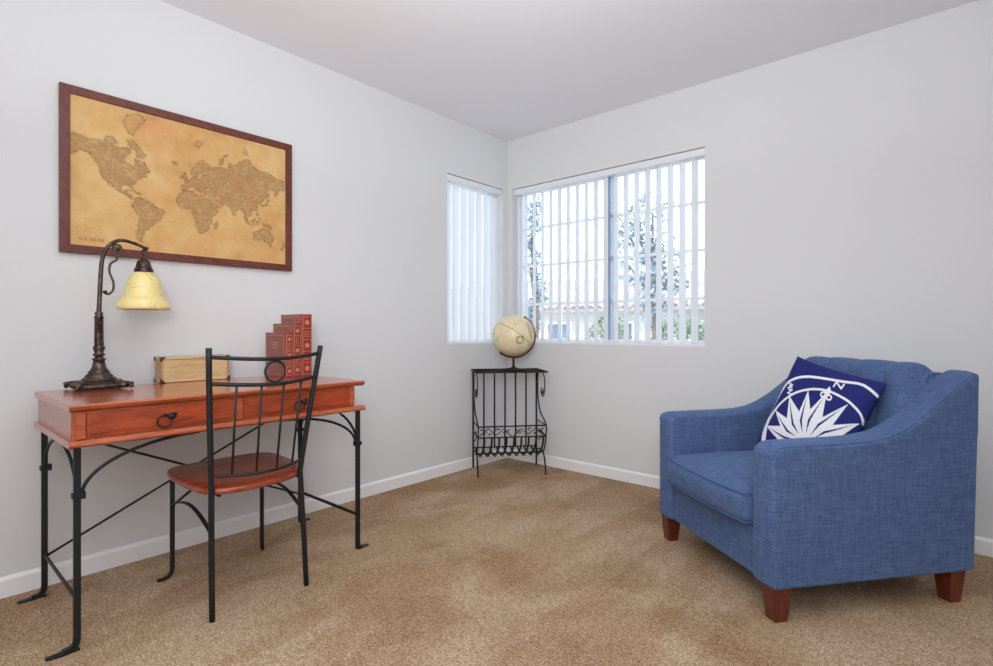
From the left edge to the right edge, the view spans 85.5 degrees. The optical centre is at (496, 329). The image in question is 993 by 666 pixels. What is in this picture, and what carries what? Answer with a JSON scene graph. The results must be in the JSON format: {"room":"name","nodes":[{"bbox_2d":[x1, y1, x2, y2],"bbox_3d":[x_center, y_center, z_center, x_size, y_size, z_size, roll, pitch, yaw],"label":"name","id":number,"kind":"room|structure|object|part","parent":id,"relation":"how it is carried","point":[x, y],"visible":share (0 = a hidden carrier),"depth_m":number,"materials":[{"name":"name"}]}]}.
{"room":"home office","nodes":[
{"label":"home office","id":0,"kind":"room"},
{"bbox_2d":[0,0,506,576],"bbox_3d":[-1.411,-0.232,2.572,0.160,2.440,4.670,0,0,41],"label":"wall","id":1,"kind":"structure","parent":0,"point":[371,166],"depth_m":2.60,"materials":[{"name":"paint"}]},
{"bbox_2d":[59,82,291,271],"bbox_3d":[-1.391,-0.634,2.453,0.021,0.661,0.957,0,0,41],"label":"framed map","id":2,"kind":"object","parent":1,"relation":"attached to","point":[182,188],"visible":0.99,"depth_m":2.38,"materials":[{"name":"beige paper"}]},
{"bbox_2d":[0,449,506,598],"bbox_3d":[-1.346,0.951,2.516,0.013,0.075,4.350,0,0,41],"label":"baseboard","id":3,"kind":"structure","parent":1,"relation":"attached to","point":[18,583],"depth_m":2.50,"materials":[{"name":"white paint"}]},
{"bbox_2d":[447,182,493,343],"bbox_3d":[-0.198,-0.487,3.945,0.139,1.180,0.587,0,0,41],"label":"window","id":4,"kind":"structure","parent":1,"relation":"in","point":[475,341],"depth_m":3.94,"materials":[{"name":"white plastic"}]},
{"bbox_3d":[-0.177,0.097,3.927,0.084,0.012,0.585,0,0,41],"label":"sill","id":5,"kind":"part","parent":4,"relation":"part of","materials":[{"name":"white paint"}]},
{"bbox_2d":[447,174,500,340],"bbox_3d":[-0.170,-0.496,3.919,0.041,1.155,0.581,0,0,41],"label":"vertical blind","id":6,"kind":"object","parent":4,"relation":"attached to","point":[460,202],"visible":0.91,"depth_m":3.92,"materials":[{"name":"white plastic"}]},
{"bbox_2d":[0,458,992,665],"bbox_3d":[0.117,1.048,1.236,4.220,0.120,4.670,0,0,41],"label":"floor","id":7,"kind":"structure","parent":0,"point":[515,563],"depth_m":1.94,"materials":[{"name":"carpet"}]},
{"bbox_2d":[17,376,368,661],"bbox_3d":[-1.141,0.610,2.182,0.580,0.763,1.145,0,0,41],"label":"writing desk","id":8,"kind":"object","parent":7,"relation":"on","point":[75,420],"visible":0.91,"depth_m":1.90,"materials":[{"name":"brown wood"}]},
{"bbox_3d":[-1.685,0.675,1.979,0.018,0.631,0.046,0,0,41],"label":"leg","id":9,"kind":"part","parent":8,"relation":"part of","materials":[{"name":"black metal"}]},
{"bbox_3d":[-1.488,0.285,1.804,0.528,0.106,0.003,0,0,41],"label":"panel","id":10,"kind":"part","parent":8,"relation":"part of","materials":[{"name":"brown wood"}]},
{"bbox_3d":[-1.303,0.675,1.645,0.018,0.631,0.046,0,0,41],"label":"leg","id":11,"kind":"part","parent":8,"relation":"part of","materials":[{"name":"black metal"}]},
{"bbox_3d":[-1.270,0.294,1.640,0.009,0.086,0.026,0,0,41],"label":"corner trim","id":12,"kind":"part","parent":8,"relation":"part of","materials":[{"name":"brown wood"}]},
{"bbox_2d":[63,239,170,391],"bbox_3d":[-1.475,-0.067,2.113,0.189,0.583,0.337,0,0,41],"label":"table lamp","id":13,"kind":"object","parent":8,"relation":"on","point":[143,290],"visible":1,"depth_m":2.08,"materials":[{"name":"brown metal"}]},
{"bbox_3d":[-1.426,-0.157,2.169,0.188,0.152,0.188,0,0,41],"label":"lamp shade","id":14,"kind":"part","parent":13,"relation":"part of","materials":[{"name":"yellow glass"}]},
{"bbox_3d":[-1.341,0.606,2.371,0.010,0.484,1.019,0,0,41],"label":"cross rod","id":15,"kind":"part","parent":8,"relation":"part of","materials":[{"name":"black metal"}]},
{"bbox_3d":[-1.127,0.294,1.829,0.046,0.077,0.446,0,0,41],"label":"drawer","id":16,"kind":"part","parent":8,"relation":"part of","materials":[{"name":"brown wood"}]},
{"bbox_3d":[-1.110,0.307,1.796,0.006,0.047,0.047,0,0,41],"label":"ring pull","id":17,"kind":"part","parent":8,"relation":"part of","materials":[{"name":"black metal"}]},
{"bbox_3d":[-1.098,0.291,1.812,0.027,0.023,0.043,0,0,41],"label":"knob","id":18,"kind":"part","parent":8,"relation":"part of","materials":[{"name":"black metal"}]},
{"bbox_2d":[154,354,229,382],"bbox_3d":[-1.355,0.172,2.397,0.088,0.110,0.284,0,0,41],"label":"wooden box","id":19,"kind":"object","parent":8,"relation":"on","point":[168,369],"visible":0.82,"depth_m":2.34,"materials":[{"name":"brown wood"}]},
{"bbox_3d":[-1.355,0.123,2.397,0.084,0.011,0.280,0,0,41],"label":"lid","id":20,"kind":"part","parent":19,"relation":"part of","materials":[{"name":"brown wood"}]},
{"bbox_3d":[-1.335,0.606,2.365,0.010,0.484,1.019,0,0,41],"label":"cross rod","id":21,"kind":"part","parent":8,"relation":"part of","materials":[{"name":"black metal"}]},
{"bbox_3d":[-0.957,0.294,1.998,0.009,0.086,0.026,0,0,41],"label":"corner trim","id":22,"kind":"part","parent":8,"relation":"part of","materials":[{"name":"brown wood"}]},
{"bbox_2d":[266,333,292,377],"bbox_3d":[-1.054,0.121,2.605,0.205,0.212,0.039,0,0,41],"label":"book","id":23,"kind":"object","parent":8,"relation":"on","point":[277,344],"visible":0.93,"depth_m":2.56,"materials":[{"name":"red paper"}]},
{"bbox_2d":[273,323,300,376],"bbox_3d":[-1.028,0.099,2.635,0.205,0.256,0.041,0,0,41],"label":"book","id":24,"kind":"object","parent":8,"relation":"on","point":[295,328],"visible":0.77,"depth_m":2.57,"materials":[{"name":"red paper"}]},
{"bbox_3d":[-0.809,0.294,2.192,0.046,0.077,0.456,0,0,41],"label":"drawer","id":25,"kind":"part","parent":8,"relation":"part of","materials":[{"name":"brown wood"}]},
{"bbox_2d":[281,314,311,376],"bbox_3d":[-0.996,0.077,2.672,0.205,0.302,0.059,0,0,41],"label":"book","id":26,"kind":"object","parent":8,"relation":"on","point":[305,320],"visible":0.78,"depth_m":2.61,"materials":[{"name":"red paper"}]},
{"bbox_3d":[-0.792,0.307,2.159,0.006,0.047,0.047,0,0,41],"label":"ring pull","id":27,"kind":"part","parent":8,"relation":"part of","materials":[{"name":"black metal"}]},
{"bbox_3d":[-1.005,0.675,2.756,0.018,0.631,0.024,0,0,41],"label":"leg","id":28,"kind":"part","parent":8,"relation":"part of","materials":[{"name":"black metal"}]},
{"bbox_3d":[-0.637,0.294,2.363,0.009,0.086,0.026,0,0,41],"label":"corner trim","id":29,"kind":"part","parent":8,"relation":"part of","materials":[{"name":"brown wood"}]},
{"bbox_3d":[-0.624,0.675,2.422,0.018,0.631,0.024,0,0,41],"label":"leg","id":30,"kind":"part","parent":8,"relation":"part of","materials":[{"name":"black metal"}]},
{"bbox_2d":[157,345,322,622],"bbox_3d":[-0.981,0.524,2.072,0.558,0.928,0.439,0,0,41],"label":"desk chair","id":31,"kind":"object","parent":7,"relation":"on","point":[212,477],"visible":1,"depth_m":1.96,"materials":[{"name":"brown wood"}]},
{"bbox_3d":[-1.298,0.772,2.108,0.061,0.428,0.017,0,0,-30],"label":"leg","id":32,"kind":"part","parent":31,"relation":"part of","materials":[{"name":"black metal"}]},
{"bbox_3d":[-0.955,0.524,1.788,0.022,0.927,0.075,0,0,-17],"label":"post","id":33,"kind":"part","parent":31,"relation":"part of","materials":[{"name":"black metal"}]},
{"bbox_3d":[-0.993,0.551,2.086,0.486,0.022,0.434,0,0,41],"label":"seat","id":34,"kind":"part","parent":31,"relation":"part of","materials":[{"name":"brown wood"}]},
{"bbox_3d":[-0.831,0.498,1.912,0.070,0.015,0.334,0,0,41],"label":"rail","id":35,"kind":"part","parent":31,"relation":"part of","materials":[{"name":"black metal"}]},
{"bbox_3d":[-1.044,0.772,2.390,0.018,0.427,0.021,0,0,5],"label":"leg","id":36,"kind":"part","parent":31,"relation":"part of","materials":[{"name":"black metal"}]},
{"bbox_3d":[-0.805,0.186,1.904,0.063,0.026,0.390,0,0,41],"label":"rail","id":37,"kind":"part","parent":31,"relation":"part of","materials":[{"name":"black metal"}]},
{"bbox_3d":[-0.797,0.097,1.901,0.058,0.026,0.406,0,0,41],"label":"rail","id":38,"kind":"part","parent":31,"relation":"part of","materials":[{"name":"black metal"}]},
{"bbox_3d":[-0.716,0.524,2.069,0.094,0.928,0.036,0,0,-11],"label":"post","id":39,"kind":"part","parent":31,"relation":"part of","materials":[{"name":"black metal"}]},
{"bbox_2d":[471,368,547,477],"bbox_3d":[0.084,0.636,3.745,0.498,0.707,0.318,0,0,-9],"label":"magazine rack","id":40,"kind":"object","parent":7,"relation":"on","point":[536,371],"visible":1,"depth_m":3.74,"materials":[{"name":"brown metal"}]},
{"bbox_3d":[-0.167,0.638,3.849,0.012,0.700,0.012,0,0,13],"label":"leg","id":41,"kind":"part","parent":40,"relation":"part of","materials":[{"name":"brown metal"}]},
{"bbox_3d":[-0.145,0.913,3.712,0.011,0.152,0.288,0,0,-9],"label":"leg","id":42,"kind":"part","parent":40,"relation":"part of","materials":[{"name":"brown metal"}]},
{"bbox_3d":[0.062,0.848,3.886,0.464,0.009,0.009,0,0,-9],"label":"rail","id":43,"kind":"part","parent":40,"relation":"part of","materials":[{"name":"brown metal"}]},
{"bbox_2d":[473,429,543,455],"bbox_3d":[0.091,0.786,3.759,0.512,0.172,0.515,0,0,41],"label":"basket","id":44,"kind":"object","parent":40,"relation":"on","point":[534,450],"depth_m":3.65,"materials":[{"name":"brown metal"}]},
{"bbox_3d":[0.088,0.855,3.723,0.464,0.009,0.009,0,0,-9],"label":"rail","id":45,"kind":"part","parent":40,"relation":"part of","materials":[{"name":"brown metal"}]},
{"bbox_3d":[0.107,0.723,3.605,0.464,0.010,0.010,0,0,-9],"label":"rail","id":46,"kind":"part","parent":40,"relation":"part of","materials":[{"name":"brown metal"}]},
{"bbox_3d":[0.107,0.650,3.607,0.464,0.010,0.010,0,0,-9],"label":"rail","id":47,"kind":"part","parent":40,"relation":"part of","materials":[{"name":"brown metal"}]},
{"bbox_2d":[493,315,535,370],"bbox_3d":[0.118,0.089,3.739,0.292,0.386,0.292,0,0,41],"label":"globe","id":48,"kind":"object","parent":40,"relation":"on","point":[514,336],"visible":1,"depth_m":3.64,"materials":[{"name":"beige plastic"}]},
{"bbox_3d":[0.291,0.638,3.922,0.012,0.700,0.012,0,0,13],"label":"leg","id":49,"kind":"part","parent":40,"relation":"part of","materials":[{"name":"brown metal"}]},
{"bbox_3d":[0.313,0.913,3.785,0.011,0.152,0.288,0,0,-9],"label":"leg","id":50,"kind":"part","parent":40,"relation":"part of","materials":[{"name":"brown metal"}]},
{"bbox_2d":[659,356,978,622],"bbox_3d":[1.238,0.556,2.244,0.883,0.864,0.792,0,0,-11],"label":"armchair","id":51,"kind":"object","parent":7,"relation":"on","point":[895,497],"visible":0.85,"depth_m":1.90,"materials":[{"name":"blue fabric"}]},
{"bbox_2d":[667,450,752,524],"bbox_3d":[1.140,0.625,2.237,0.689,0.173,0.573,0,0,-11],"label":"seat cushion","id":52,"kind":"object","parent":51,"relation":"on","point":[720,481],"depth_m":2.15,"materials":[{"name":"blue fabric"}]},
{"bbox_3d":[0.885,0.779,2.177,0.048,0.182,0.565,0,0,-11],"label":"rail","id":53,"kind":"part","parent":51,"relation":"part of","materials":[{"name":"blue fabric"}]},
{"bbox_3d":[1.194,0.510,2.579,0.842,0.719,0.116,0,0,-11],"label":"arm","id":54,"kind":"part","parent":51,"relation":"part of","materials":[{"name":"blue fabric"}]},
{"bbox_2d":[755,356,886,444],"bbox_3d":[1.330,0.332,2.214,0.231,0.422,0.431,0,0,-26],"label":"throw pillow","id":55,"kind":"object","parent":51,"relation":"on","point":[815,400],"visible":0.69,"depth_m":2.17,"materials":[{"name":"fabric"}]},
{"bbox_3d":[1.320,0.510,1.915,0.842,0.719,0.116,0,0,-11],"label":"arm","id":56,"kind":"part","parent":51,"relation":"part of","materials":[{"name":"blue fabric"}]},
{"bbox_2d":[805,356,938,430],"bbox_3d":[1.508,0.354,2.293,0.255,0.460,0.684,0,0,-11],"label":"cushion","id":57,"kind":"object","parent":51,"relation":"on","point":[910,386],"depth_m":2.05,"materials":[{"name":"blue fabric"}]},
{"bbox_2d":[160,0,977,141],"bbox_3d":[0.117,-1.512,1.236,4.220,0.120,4.670,0,0,41],"label":"ceiling","id":58,"kind":"structure","parent":0,"point":[505,70],"depth_m":2.70,"materials":[{"name":"paint"}]},
{"bbox_2d":[507,0,992,538],"bbox_3d":[1.662,-0.232,2.881,4.060,2.440,0.160,0,0,41],"label":"wall","id":59,"kind":"structure","parent":0,"point":[849,183],"depth_m":2.82,"materials":[{"name":"paint"}]},
{"bbox_2d":[519,157,704,346],"bbox_3d":[0.719,-0.487,3.693,1.471,1.180,0.139,0,0,41],"label":"window","id":60,"kind":"structure","parent":59,"relation":"in","point":[688,343],"depth_m":3.66,"materials":[{"name":"white plastic"}]},
{"bbox_2d":[513,148,704,342],"bbox_3d":[0.698,-0.496,3.670,1.464,1.155,0.055,0,0,41],"label":"vertical blind","id":61,"kind":"object","parent":60,"relation":"attached to","point":[698,153],"visible":0.95,"depth_m":3.54,"materials":[{"name":"white plastic"}]},
{"bbox_3d":[0.701,0.097,3.672,1.469,0.012,0.084,0,0,41],"label":"sill","id":62,"kind":"part","parent":60,"relation":"part of","materials":[{"name":"white paint"}]},
{"bbox_2d":[507,447,992,556],"bbox_3d":[1.544,0.951,2.868,3.900,0.075,0.013,0,0,41],"label":"baseboard","id":63,"kind":"structure","parent":59,"relation":"attached to","point":[982,546],"depth_m":3.56,"materials":[{"name":"white paint"}]},
{"label":"outside","id":64,"kind":"structure","parent":0,"visible":0},
{"bbox_3d":[4.101,1.288,20.902,44.000,0.100,29.500,0,0,41],"label":"ground","id":65,"kind":"structure","parent":64,"visible":0},
{"bbox_2d":[528,195,548,337],"bbox_3d":[0.866,-0.950,12.272,0.737,4.384,0.695,0,0,31],"label":"tree","id":66,"kind":"object","parent":65,"relation":"on","point":[538,203],"visible":0.43,"depth_m":12.20,"materials":[{"name":"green plant"}]},
{"bbox_2d":[475,269,703,339],"bbox_3d":[2.855,-0.170,14.618,14.000,2.815,2.400,0,0,41],"label":"house","id":67,"kind":"structure","parent":65,"relation":"on","point":[701,272],"depth_m":14.20,"materials":[{"name":"paint"}]},
{"bbox_3d":[1.699,0.213,14.626,0.710,0.710,0.010,0,0,41],"label":"house pane","id":68,"kind":"part","parent":67,"relation":"part of","materials":[{"name":"clear glass"}]},
{"bbox_3d":[3.054,0.213,13.441,0.710,0.710,0.010,0,0,41],"label":"house pane","id":69,"kind":"part","parent":67,"relation":"part of","materials":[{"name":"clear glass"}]},
{"bbox_2d":[589,314,631,339],"bbox_3d":[2.290,0.487,11.002,1.185,1.621,1.071,0,0,41],"label":"bush","id":70,"kind":"object","parent":65,"relation":"on","point":[600,322],"visible":0.09,"depth_m":10.87,"materials":[{"name":"green plant"}]},
{"bbox_2d":[618,192,690,339],"bbox_3d":[2.695,-0.623,9.617,1.378,3.730,1.465,0,0,41],"label":"tree","id":71,"kind":"object","parent":65,"relation":"on","point":[642,200],"visible":0.46,"depth_m":9.47,"materials":[{"name":"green plant"}]},
{"bbox_2d":[651,316,703,340],"bbox_3d":[3.530,0.467,10.303,1.486,1.543,1.088,0,0,41],"label":"bush","id":72,"kind":"object","parent":65,"relation":"on","point":[676,324],"visible":0.12,"depth_m":10.11,"materials":[{"name":"green plant"}]}
]}

